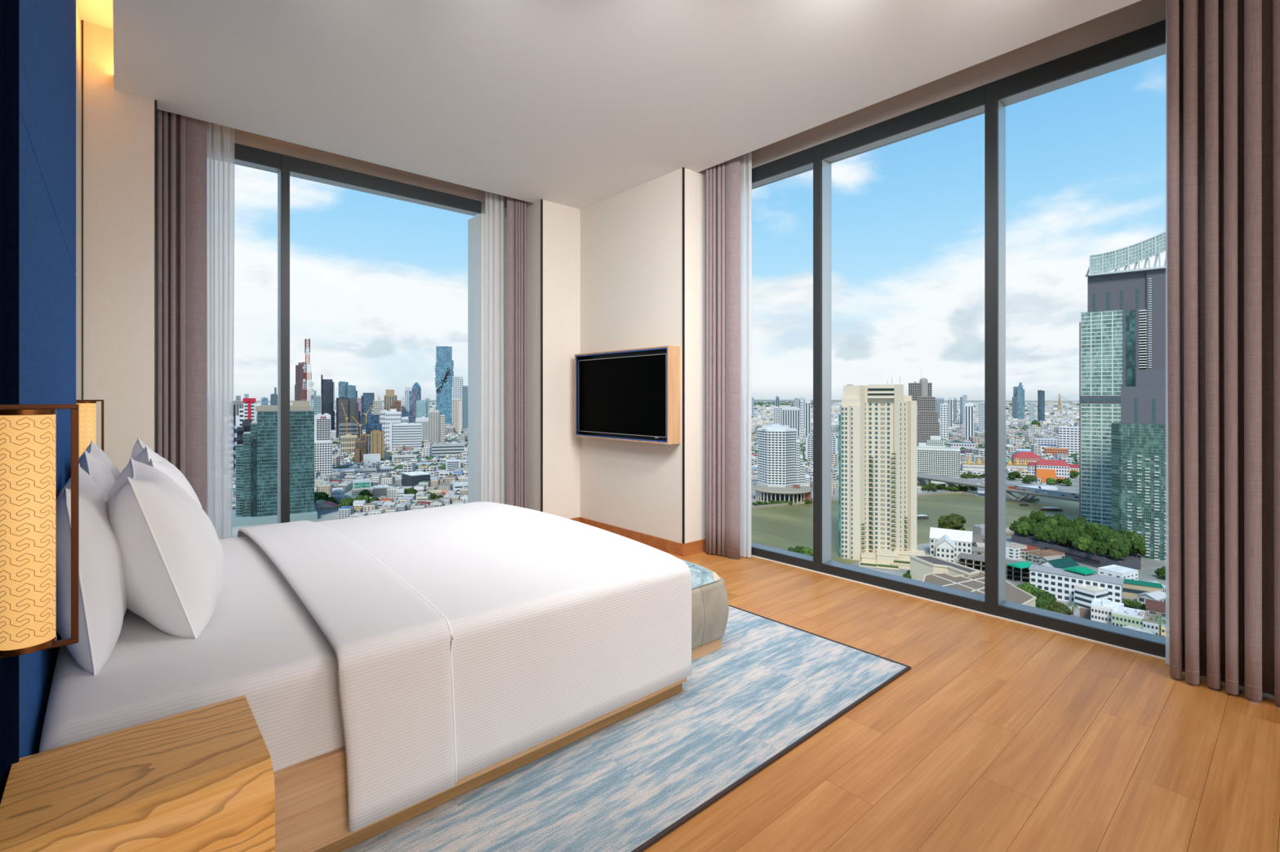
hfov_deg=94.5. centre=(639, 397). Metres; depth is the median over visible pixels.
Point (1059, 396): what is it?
pylon
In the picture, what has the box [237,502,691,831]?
duvet
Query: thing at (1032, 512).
tree
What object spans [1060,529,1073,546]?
tree
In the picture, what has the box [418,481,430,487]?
building
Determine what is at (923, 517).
boat
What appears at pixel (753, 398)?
tower
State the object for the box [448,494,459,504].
building
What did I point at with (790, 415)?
tower
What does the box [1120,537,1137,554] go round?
tree
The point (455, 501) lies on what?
building
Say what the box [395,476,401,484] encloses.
building
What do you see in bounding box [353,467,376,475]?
block
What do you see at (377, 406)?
ornate tower
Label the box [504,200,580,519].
wall column
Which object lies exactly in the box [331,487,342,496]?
flats
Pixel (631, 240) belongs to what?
wall
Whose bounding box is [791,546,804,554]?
tree
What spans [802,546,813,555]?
tree
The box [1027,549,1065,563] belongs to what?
building
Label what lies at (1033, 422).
tree
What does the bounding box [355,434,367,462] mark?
flats
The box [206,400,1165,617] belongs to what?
ground
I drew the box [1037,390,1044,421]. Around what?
tower
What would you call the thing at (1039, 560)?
grey hall
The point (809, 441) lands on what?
hotel
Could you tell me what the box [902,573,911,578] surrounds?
tree
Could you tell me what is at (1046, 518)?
tree
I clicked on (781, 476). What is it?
building
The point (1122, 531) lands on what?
tree
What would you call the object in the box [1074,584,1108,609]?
annex
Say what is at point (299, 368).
tower
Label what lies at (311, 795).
bed base
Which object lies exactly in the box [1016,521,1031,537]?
tree
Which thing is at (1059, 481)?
tree
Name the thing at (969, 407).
tower
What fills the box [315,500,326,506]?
villa
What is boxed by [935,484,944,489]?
tree
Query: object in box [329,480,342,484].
building
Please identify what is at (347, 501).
tree
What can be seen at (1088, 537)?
tree
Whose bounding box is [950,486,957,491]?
tree
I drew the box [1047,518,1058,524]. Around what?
tree
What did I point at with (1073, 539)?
tree
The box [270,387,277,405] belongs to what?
tower
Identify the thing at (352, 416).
tower crane
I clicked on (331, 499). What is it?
tree
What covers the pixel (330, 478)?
building
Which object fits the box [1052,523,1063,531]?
tree
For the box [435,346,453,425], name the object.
tower
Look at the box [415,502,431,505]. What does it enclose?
building
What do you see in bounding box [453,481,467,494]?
house
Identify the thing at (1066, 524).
tree
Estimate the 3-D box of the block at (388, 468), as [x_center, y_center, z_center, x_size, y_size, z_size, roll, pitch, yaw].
[-421.523,123.508,986.749,19.918,15.565,24.140,0,0,-26]
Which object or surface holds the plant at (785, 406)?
on the tower at (790, 415)
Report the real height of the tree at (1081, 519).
14.517 m
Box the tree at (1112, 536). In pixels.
[1105,534,1119,539]
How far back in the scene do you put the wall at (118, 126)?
3.58 m
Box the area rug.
[340,604,911,851]
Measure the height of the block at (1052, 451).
23.161 m
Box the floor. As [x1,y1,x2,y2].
[642,551,1279,851]
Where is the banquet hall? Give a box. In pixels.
[923,570,1035,607]
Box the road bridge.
[916,472,1079,502]
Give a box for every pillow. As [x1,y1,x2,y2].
[55,463,127,675]
[79,440,119,502]
[106,457,223,638]
[128,436,163,464]
[146,456,202,508]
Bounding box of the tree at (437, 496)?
[433,494,443,499]
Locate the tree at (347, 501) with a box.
[337,497,354,507]
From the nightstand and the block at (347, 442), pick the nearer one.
the nightstand
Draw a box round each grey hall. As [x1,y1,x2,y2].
[431,443,464,457]
[1034,555,1062,564]
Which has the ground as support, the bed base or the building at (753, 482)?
the building at (753, 482)
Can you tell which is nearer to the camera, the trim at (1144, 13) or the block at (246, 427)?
the trim at (1144, 13)
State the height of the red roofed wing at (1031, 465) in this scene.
24.115 m
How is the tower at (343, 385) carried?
on the ground
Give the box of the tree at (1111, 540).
[1107,538,1117,545]
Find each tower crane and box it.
[341,402,348,435]
[351,416,363,438]
[362,401,375,423]
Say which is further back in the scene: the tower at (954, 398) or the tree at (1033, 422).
the tower at (954, 398)
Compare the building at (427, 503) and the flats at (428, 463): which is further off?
the flats at (428, 463)
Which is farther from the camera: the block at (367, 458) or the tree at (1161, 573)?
the block at (367, 458)
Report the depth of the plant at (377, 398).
2006.13 m
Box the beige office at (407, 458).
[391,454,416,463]
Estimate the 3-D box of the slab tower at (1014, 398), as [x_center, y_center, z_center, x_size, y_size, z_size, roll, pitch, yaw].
[2067.621,64.006,3262.609,22.988,134.568,30.140,0,0,32]
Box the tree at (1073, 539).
[1068,533,1079,550]
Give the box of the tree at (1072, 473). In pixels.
[1069,470,1079,478]
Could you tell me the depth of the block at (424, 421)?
1601.77 m
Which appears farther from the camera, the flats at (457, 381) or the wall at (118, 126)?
the flats at (457, 381)
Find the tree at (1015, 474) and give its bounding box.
[1008,471,1022,480]
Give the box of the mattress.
[39,535,344,772]
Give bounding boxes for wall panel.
[0,0,4,803]
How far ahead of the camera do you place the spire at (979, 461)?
1031.66 m
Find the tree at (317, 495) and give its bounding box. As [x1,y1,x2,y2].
[314,491,328,502]
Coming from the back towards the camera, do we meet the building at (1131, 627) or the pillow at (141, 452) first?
the building at (1131, 627)
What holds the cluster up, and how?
on the ground
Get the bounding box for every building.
[232,502,235,510]
[314,477,328,482]
[314,485,318,491]
[315,480,330,485]
[317,474,331,478]
[318,483,333,496]
[320,476,332,480]
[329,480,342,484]
[331,475,340,479]
[332,471,344,479]
[332,489,343,495]
[332,493,344,504]
[336,484,348,492]
[338,482,351,489]
[338,506,353,519]
[342,477,355,481]
[344,475,356,478]
[350,512,367,517]
[352,500,366,507]
[353,507,363,513]
[355,475,365,479]
[363,502,377,515]
[368,509,383,515]
[370,482,378,486]
[370,501,385,509]
[372,474,382,484]
[377,496,387,499]
[378,472,390,476]
[378,497,394,502]
[379,504,391,513]
[381,475,395,484]
[382,502,396,506]
[386,484,395,487]
[386,486,401,497]
[386,506,398,513]
[390,422,421,450]
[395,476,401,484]
[395,503,406,511]
[396,496,412,504]
[401,501,411,511]
[403,493,415,500]
[413,484,426,490]
[413,488,425,492]
[413,502,426,509]
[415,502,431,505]
[416,491,428,496]
[416,493,430,502]
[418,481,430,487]
[425,487,436,491]
[426,505,435,507]
[430,498,444,506]
[431,478,439,489]
[438,484,451,490]
[439,497,450,506]
[440,478,444,484]
[444,475,457,481]
[445,490,457,494]
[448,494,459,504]
[449,480,459,490]
[452,500,465,503]
[457,475,467,481]
[459,486,467,495]
[460,495,467,503]
[751,423,813,504]
[751,473,757,479]
[751,480,757,484]
[810,480,813,488]
[831,480,837,494]
[834,488,839,497]
[916,484,921,493]
[1122,625,1153,634]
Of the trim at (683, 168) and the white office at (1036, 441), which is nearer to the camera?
the trim at (683, 168)
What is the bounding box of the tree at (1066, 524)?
[1057,521,1073,528]
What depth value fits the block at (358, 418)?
1705.91 m
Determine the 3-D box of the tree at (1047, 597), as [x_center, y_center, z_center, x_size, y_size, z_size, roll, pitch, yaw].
[245.387,124.448,357.273,17.470,13.685,18.326,0,0,-6]
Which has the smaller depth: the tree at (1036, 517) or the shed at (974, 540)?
the shed at (974, 540)
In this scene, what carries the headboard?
attached to the wall at (77, 11)
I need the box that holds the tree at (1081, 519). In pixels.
[1074,515,1086,523]
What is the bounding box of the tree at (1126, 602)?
[1122,598,1132,606]
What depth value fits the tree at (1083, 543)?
465.92 m
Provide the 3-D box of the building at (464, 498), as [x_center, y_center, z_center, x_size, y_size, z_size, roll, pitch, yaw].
[-208.881,124.981,713.891,14.270,12.618,12.125,0,0,-9]
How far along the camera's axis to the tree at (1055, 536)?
487.08 m
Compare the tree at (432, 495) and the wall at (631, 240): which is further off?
the tree at (432, 495)
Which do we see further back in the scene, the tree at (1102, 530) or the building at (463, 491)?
the building at (463, 491)
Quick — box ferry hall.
[1018,485,1057,490]
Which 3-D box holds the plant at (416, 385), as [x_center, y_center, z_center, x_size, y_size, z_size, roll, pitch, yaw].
[-720.026,-37.742,1903.742,27.768,19.601,4.000,0,0,-21]
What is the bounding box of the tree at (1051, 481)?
[1046,477,1056,484]
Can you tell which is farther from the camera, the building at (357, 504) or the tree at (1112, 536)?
the building at (357, 504)
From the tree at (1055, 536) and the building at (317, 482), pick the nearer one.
the tree at (1055, 536)
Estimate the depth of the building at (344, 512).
637.69 m
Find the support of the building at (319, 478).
on the ground
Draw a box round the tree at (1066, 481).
[1061,478,1072,485]
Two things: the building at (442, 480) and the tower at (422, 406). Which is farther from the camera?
the tower at (422, 406)
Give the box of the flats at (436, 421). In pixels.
[428,408,444,443]
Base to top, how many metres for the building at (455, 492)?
11.007 m
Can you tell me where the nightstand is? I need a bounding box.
[0,695,275,851]
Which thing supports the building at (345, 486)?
on the ground
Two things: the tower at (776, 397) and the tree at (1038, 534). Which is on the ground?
the tower at (776, 397)
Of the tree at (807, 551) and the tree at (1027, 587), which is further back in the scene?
the tree at (807, 551)
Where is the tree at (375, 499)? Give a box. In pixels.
[368,496,379,502]
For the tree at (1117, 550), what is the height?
14.860 m
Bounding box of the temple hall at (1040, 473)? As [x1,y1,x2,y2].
[1035,468,1056,484]
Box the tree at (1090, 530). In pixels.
[1084,524,1097,539]
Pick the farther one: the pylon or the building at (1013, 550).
the pylon
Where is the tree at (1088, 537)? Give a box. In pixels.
[1081,535,1093,551]
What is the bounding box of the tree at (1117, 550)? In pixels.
[1108,540,1129,560]
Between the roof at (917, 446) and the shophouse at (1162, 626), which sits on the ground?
the shophouse at (1162, 626)
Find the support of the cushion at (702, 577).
on the bench
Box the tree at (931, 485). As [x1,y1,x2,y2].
[928,482,935,488]
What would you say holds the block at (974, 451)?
on the ground
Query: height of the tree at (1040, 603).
11.181 m
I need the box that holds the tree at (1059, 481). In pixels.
[1056,478,1062,484]
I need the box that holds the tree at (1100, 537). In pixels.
[1094,533,1106,542]
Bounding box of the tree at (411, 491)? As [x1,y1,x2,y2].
[404,487,417,497]
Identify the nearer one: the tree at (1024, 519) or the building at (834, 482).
the tree at (1024, 519)
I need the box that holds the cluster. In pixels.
[385,408,408,445]
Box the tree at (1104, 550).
[1096,542,1110,556]
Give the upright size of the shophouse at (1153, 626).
15.952 m
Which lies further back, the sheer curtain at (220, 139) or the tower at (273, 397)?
the tower at (273, 397)
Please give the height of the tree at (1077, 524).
13.274 m
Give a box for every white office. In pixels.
[1033,438,1057,448]
[1057,426,1079,457]
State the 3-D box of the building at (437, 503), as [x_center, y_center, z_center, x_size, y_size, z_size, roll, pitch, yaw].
[-233.012,124.463,678.555,13.990,13.654,12.170,0,0,-7]
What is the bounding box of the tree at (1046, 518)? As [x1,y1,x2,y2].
[1043,515,1053,520]
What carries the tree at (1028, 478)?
on the ground
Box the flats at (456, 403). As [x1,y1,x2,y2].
[452,398,461,432]
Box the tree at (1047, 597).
[1031,591,1057,604]
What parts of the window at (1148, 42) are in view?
rail, rail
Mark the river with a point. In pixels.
(784, 526)
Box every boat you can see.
[916,515,928,519]
[1019,502,1028,506]
[1040,506,1062,511]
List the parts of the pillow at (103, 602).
panel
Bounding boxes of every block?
[232,425,236,471]
[233,404,235,425]
[235,398,255,426]
[236,418,252,444]
[261,397,267,406]
[311,390,315,414]
[314,413,332,475]
[315,395,321,414]
[340,434,356,453]
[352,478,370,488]
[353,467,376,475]
[355,402,362,438]
[363,453,380,465]
[365,414,382,434]
[380,409,389,441]
[380,466,394,473]
[391,400,400,411]
[404,411,413,423]
[415,417,428,441]
[445,459,460,471]
[950,441,974,448]
[960,449,970,453]
[970,448,984,454]
[1043,447,1067,457]
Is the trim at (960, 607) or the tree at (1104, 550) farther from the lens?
the tree at (1104, 550)
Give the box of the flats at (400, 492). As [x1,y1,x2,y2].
[396,488,404,498]
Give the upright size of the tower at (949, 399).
132.167 m
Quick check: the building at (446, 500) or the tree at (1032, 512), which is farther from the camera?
the building at (446, 500)
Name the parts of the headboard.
upholstered panel, upholstered panel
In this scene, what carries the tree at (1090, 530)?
on the podium
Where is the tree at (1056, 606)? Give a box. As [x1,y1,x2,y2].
[1047,600,1072,615]
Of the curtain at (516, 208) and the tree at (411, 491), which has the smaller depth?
the curtain at (516, 208)
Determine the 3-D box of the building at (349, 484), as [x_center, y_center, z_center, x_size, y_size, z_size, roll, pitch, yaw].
[-419.268,126.490,841.300,12.951,9.599,15.511,0,0,-5]
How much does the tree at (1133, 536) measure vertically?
14.490 m
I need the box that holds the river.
[751,493,1079,564]
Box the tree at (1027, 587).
[1017,582,1046,595]
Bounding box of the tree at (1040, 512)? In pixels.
[1037,510,1045,518]
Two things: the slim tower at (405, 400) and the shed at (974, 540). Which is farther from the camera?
the slim tower at (405, 400)
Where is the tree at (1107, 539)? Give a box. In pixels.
[1103,537,1114,543]
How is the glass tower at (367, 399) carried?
on the ground
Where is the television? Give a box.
[578,353,666,438]
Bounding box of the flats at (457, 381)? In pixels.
[452,376,463,428]
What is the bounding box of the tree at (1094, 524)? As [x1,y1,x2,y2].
[1086,522,1100,526]
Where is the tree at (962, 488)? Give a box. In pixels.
[960,485,968,491]
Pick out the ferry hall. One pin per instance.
(1044, 487)
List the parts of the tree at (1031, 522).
crown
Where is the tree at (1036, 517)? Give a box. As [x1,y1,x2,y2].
[1030,511,1043,523]
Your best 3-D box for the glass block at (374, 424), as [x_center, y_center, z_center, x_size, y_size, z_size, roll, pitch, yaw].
[-522.798,82.557,1160.828,29.413,97.466,24.250,0,0,-24]
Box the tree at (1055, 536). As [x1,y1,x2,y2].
[1048,528,1063,545]
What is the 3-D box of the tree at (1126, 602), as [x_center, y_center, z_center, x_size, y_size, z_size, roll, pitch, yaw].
[306.270,128.890,370.763,6.922,4.800,6.506,0,0,-41]
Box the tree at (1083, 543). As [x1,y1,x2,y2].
[1077,536,1091,551]
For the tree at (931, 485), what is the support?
on the ground
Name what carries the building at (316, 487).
on the ground
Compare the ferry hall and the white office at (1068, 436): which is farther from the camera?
the white office at (1068, 436)
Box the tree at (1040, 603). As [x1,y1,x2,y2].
[1035,597,1048,609]
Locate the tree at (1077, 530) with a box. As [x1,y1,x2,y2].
[1073,526,1085,533]
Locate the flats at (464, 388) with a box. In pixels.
[462,385,467,430]
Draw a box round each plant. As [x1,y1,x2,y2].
[340,434,356,436]
[374,393,380,400]
[392,422,421,424]
[412,382,421,388]
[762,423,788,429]
[782,406,799,408]
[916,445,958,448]
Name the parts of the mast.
dish, dish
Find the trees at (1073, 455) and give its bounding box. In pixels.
[309,401,1079,471]
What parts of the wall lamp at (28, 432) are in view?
lamp shade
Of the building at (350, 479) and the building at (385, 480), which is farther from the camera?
the building at (350, 479)
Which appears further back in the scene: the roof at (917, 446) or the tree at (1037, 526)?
the roof at (917, 446)
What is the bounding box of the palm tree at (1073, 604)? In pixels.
[1066,601,1079,616]
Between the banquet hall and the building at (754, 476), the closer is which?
the banquet hall
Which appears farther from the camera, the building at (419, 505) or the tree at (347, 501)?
the tree at (347, 501)
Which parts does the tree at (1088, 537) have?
crown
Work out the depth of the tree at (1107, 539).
466.94 m
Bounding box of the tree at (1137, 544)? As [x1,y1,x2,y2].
[1128,538,1146,557]
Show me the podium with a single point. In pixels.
(1086, 557)
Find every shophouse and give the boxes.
[1090,598,1124,624]
[1111,604,1145,629]
[1134,608,1149,619]
[1142,612,1159,635]
[1151,615,1165,635]
[1160,617,1165,636]
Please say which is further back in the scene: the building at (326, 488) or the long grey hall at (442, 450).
the long grey hall at (442, 450)
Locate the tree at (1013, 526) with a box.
[1008,520,1022,534]
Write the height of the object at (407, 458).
18.981 m
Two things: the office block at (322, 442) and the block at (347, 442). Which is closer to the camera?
the office block at (322, 442)
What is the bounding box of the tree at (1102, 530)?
[1095,526,1110,537]
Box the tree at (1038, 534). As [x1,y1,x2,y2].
[1031,528,1049,541]
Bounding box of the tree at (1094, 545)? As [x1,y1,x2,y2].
[1088,540,1101,555]
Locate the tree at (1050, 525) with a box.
[1042,523,1053,529]
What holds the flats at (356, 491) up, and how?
on the ground
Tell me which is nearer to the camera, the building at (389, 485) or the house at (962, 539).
the house at (962, 539)
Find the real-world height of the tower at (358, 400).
131.105 m
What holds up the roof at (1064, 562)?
on the ground
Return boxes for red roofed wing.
[1027,462,1035,475]
[1069,464,1079,476]
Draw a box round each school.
[1028,564,1124,603]
[1035,459,1070,478]
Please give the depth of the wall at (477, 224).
5.70 m
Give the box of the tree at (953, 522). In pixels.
[937,513,965,530]
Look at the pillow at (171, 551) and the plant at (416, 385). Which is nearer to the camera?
the pillow at (171, 551)
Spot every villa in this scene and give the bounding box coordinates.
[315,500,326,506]
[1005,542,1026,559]
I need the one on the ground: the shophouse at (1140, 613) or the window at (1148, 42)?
the shophouse at (1140, 613)
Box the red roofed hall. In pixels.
[1011,451,1043,464]
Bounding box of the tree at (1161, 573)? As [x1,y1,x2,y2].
[1154,566,1165,578]
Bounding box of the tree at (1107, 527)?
[1098,524,1111,529]
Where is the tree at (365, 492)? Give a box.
[359,488,372,497]
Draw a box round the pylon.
[1044,393,1078,410]
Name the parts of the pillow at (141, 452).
panel, panel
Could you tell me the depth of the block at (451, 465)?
1024.38 m
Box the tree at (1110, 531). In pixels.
[1106,528,1113,534]
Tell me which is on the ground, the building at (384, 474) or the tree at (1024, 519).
the building at (384, 474)
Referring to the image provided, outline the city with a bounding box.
[232,401,1079,479]
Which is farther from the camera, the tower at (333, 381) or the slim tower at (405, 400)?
the tower at (333, 381)
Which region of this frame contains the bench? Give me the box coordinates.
[680,559,728,660]
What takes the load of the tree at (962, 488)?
on the ground
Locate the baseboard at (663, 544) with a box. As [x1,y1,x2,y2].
[569,516,705,556]
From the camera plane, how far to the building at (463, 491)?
746.90 m
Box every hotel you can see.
[805,431,837,459]
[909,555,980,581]
[916,435,959,484]
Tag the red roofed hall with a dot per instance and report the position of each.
(1028, 457)
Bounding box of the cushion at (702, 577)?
[680,559,720,588]
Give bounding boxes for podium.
[1011,533,1141,569]
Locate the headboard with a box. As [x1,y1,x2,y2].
[4,0,75,788]
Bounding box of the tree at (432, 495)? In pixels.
[424,491,436,500]
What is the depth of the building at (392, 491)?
763.12 m
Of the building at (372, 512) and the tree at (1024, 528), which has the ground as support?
the building at (372, 512)
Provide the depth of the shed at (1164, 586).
395.32 m
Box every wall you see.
[75,0,80,399]
[80,20,506,473]
[467,213,506,504]
[580,168,705,543]
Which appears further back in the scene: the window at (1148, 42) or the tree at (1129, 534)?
the tree at (1129, 534)
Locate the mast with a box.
[302,338,314,410]
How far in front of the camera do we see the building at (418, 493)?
749.00 m
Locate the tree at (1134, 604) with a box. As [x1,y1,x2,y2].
[1128,600,1141,608]
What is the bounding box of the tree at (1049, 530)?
[1041,524,1053,536]
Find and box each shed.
[972,537,983,546]
[972,546,984,555]
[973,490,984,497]
[973,534,984,542]
[974,542,984,547]
[1135,591,1165,604]
[1145,599,1165,616]
[1146,581,1165,593]
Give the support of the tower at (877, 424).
on the ground
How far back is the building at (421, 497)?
704.73 m
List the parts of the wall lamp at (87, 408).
lamp shade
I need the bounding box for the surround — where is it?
[574,345,680,444]
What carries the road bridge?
on the ground
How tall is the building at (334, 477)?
12.387 m
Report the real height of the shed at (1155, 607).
9.000 m
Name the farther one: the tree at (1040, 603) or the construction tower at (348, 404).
the construction tower at (348, 404)
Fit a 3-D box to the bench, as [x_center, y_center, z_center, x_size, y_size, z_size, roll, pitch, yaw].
[-0.278,1.075,3.530,0.447,0.410,1.779,0,0,-41]
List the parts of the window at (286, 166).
rail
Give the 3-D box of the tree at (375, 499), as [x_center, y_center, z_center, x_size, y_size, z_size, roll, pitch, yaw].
[-313.629,124.119,695.938,19.207,14.342,18.309,0,0,42]
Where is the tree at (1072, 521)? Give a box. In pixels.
[1068,519,1075,524]
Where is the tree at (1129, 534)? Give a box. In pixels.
[1125,530,1137,538]
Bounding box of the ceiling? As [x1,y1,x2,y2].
[78,0,1142,209]
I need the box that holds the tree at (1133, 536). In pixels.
[1130,533,1145,547]
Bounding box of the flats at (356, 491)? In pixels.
[351,487,372,495]
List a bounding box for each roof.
[427,489,441,495]
[1017,448,1042,453]
[1038,556,1079,568]
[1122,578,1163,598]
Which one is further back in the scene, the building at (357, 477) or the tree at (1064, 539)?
the building at (357, 477)
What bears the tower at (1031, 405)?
on the ground
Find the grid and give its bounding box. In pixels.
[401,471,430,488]
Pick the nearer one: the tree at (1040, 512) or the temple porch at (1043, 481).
the tree at (1040, 512)
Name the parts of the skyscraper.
glass, crown frame, crown glass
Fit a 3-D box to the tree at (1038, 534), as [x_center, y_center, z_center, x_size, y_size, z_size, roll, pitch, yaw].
[340.145,116.741,501.943,13.111,11.099,14.113,0,0,45]
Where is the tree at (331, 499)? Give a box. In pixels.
[323,496,338,504]
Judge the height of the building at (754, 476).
16.297 m
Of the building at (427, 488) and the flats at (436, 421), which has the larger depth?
the flats at (436, 421)
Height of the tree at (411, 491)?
14.744 m
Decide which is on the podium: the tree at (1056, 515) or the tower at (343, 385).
the tree at (1056, 515)
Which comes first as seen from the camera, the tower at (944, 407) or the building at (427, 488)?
the building at (427, 488)
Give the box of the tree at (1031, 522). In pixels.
[1026,520,1035,534]
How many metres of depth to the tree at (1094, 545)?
454.23 m
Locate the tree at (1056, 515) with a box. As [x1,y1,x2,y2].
[1053,513,1064,517]
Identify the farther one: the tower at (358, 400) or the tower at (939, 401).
the tower at (939, 401)
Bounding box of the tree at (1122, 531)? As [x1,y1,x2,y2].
[1119,529,1128,533]
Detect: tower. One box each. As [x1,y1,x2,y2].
[232,400,317,527]
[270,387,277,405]
[294,362,306,400]
[320,374,334,430]
[333,381,334,411]
[336,397,355,438]
[338,381,348,398]
[347,385,357,402]
[356,397,361,416]
[361,392,374,429]
[366,430,383,458]
[371,393,383,423]
[383,389,396,412]
[401,386,410,417]
[408,382,421,423]
[416,398,429,417]
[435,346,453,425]
[751,397,754,415]
[773,406,782,425]
[775,395,778,407]
[782,406,799,435]
[794,397,798,407]
[798,396,804,426]
[800,400,804,437]
[804,399,810,437]
[839,377,925,570]
[908,368,939,445]
[935,397,944,418]
[940,403,948,439]
[947,396,952,426]
[953,397,956,422]
[960,396,962,424]
[962,394,967,424]
[964,402,973,439]
[978,401,984,432]
[1012,396,1017,418]
[1013,386,1017,396]
[1017,382,1024,419]
[1029,402,1034,424]
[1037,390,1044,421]
[1111,368,1165,560]
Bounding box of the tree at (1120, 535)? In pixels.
[1112,531,1128,539]
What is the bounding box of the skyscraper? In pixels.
[1079,231,1165,526]
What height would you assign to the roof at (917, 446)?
1.664 m
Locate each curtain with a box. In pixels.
[156,109,206,513]
[206,121,234,539]
[484,191,505,504]
[506,196,526,508]
[705,155,740,559]
[740,151,751,557]
[1165,0,1169,664]
[1166,0,1279,705]
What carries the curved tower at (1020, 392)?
on the ground
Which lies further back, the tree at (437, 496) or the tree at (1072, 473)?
the tree at (1072, 473)
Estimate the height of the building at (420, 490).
7.193 m
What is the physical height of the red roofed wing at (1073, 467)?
19.014 m
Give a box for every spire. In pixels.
[965,455,972,463]
[975,456,982,463]
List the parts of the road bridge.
pier leg, pier leg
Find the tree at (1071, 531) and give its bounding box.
[1060,528,1075,546]
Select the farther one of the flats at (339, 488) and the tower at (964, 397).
the tower at (964, 397)
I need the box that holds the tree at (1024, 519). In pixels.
[1020,516,1031,522]
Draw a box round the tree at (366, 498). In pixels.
[352,495,369,502]
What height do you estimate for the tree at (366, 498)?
16.863 m
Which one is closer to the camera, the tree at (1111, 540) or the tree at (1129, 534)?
the tree at (1111, 540)
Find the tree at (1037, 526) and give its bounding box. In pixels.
[1030,523,1043,534]
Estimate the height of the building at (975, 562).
11.000 m
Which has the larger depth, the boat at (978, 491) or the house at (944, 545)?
the boat at (978, 491)
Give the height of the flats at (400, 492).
13.882 m
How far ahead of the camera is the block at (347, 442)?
1259.40 m
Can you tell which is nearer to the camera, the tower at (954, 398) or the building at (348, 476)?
the building at (348, 476)
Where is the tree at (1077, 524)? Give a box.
[1072,521,1085,527]
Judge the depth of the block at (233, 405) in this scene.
1303.19 m
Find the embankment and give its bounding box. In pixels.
[751,491,977,508]
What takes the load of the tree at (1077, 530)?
on the podium
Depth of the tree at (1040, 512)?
564.20 m
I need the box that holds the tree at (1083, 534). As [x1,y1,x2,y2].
[1079,532,1093,538]
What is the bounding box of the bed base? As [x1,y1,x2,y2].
[273,677,687,851]
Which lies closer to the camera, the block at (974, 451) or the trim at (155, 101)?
the trim at (155, 101)
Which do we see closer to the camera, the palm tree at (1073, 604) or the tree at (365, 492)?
the palm tree at (1073, 604)
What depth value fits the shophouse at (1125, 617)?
316.49 m
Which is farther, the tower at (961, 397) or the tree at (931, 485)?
the tower at (961, 397)
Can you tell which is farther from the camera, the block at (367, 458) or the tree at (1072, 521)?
the block at (367, 458)
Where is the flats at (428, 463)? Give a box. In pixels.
[416,462,431,467]
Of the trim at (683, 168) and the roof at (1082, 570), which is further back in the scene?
the roof at (1082, 570)
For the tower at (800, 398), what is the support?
on the ground
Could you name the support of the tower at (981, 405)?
on the ground
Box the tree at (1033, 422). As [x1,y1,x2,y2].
[1031,420,1040,426]
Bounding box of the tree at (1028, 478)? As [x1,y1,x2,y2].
[1021,475,1034,484]
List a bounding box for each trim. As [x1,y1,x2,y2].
[81,20,83,399]
[154,99,156,453]
[234,128,506,208]
[540,199,542,511]
[682,167,684,543]
[751,0,1165,168]
[751,555,1165,660]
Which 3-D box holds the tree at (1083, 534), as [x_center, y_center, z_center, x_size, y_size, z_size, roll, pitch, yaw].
[364.784,116.489,485.585,11.695,11.601,12.269,0,0,-33]
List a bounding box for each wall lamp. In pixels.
[0,404,79,658]
[75,400,103,457]
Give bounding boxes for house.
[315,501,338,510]
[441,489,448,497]
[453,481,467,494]
[929,527,973,559]
[935,533,955,562]
[973,524,984,535]
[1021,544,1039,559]
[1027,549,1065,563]
[1079,607,1090,619]
[1097,564,1137,580]
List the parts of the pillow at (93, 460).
panel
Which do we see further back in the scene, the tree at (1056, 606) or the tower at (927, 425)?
the tower at (927, 425)
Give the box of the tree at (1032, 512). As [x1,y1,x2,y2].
[1029,511,1037,518]
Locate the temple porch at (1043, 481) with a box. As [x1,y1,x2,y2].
[1040,478,1048,484]
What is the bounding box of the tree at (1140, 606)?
[1137,604,1146,610]
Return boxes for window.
[234,142,481,523]
[751,19,1165,657]
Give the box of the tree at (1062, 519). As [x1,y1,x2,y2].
[1058,516,1067,522]
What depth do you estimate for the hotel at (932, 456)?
908.44 m
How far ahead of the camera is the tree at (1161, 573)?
426.14 m
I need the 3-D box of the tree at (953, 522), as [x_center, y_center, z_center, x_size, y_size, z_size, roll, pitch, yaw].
[298.586,120.962,564.239,23.894,20.657,24.762,0,0,-30]

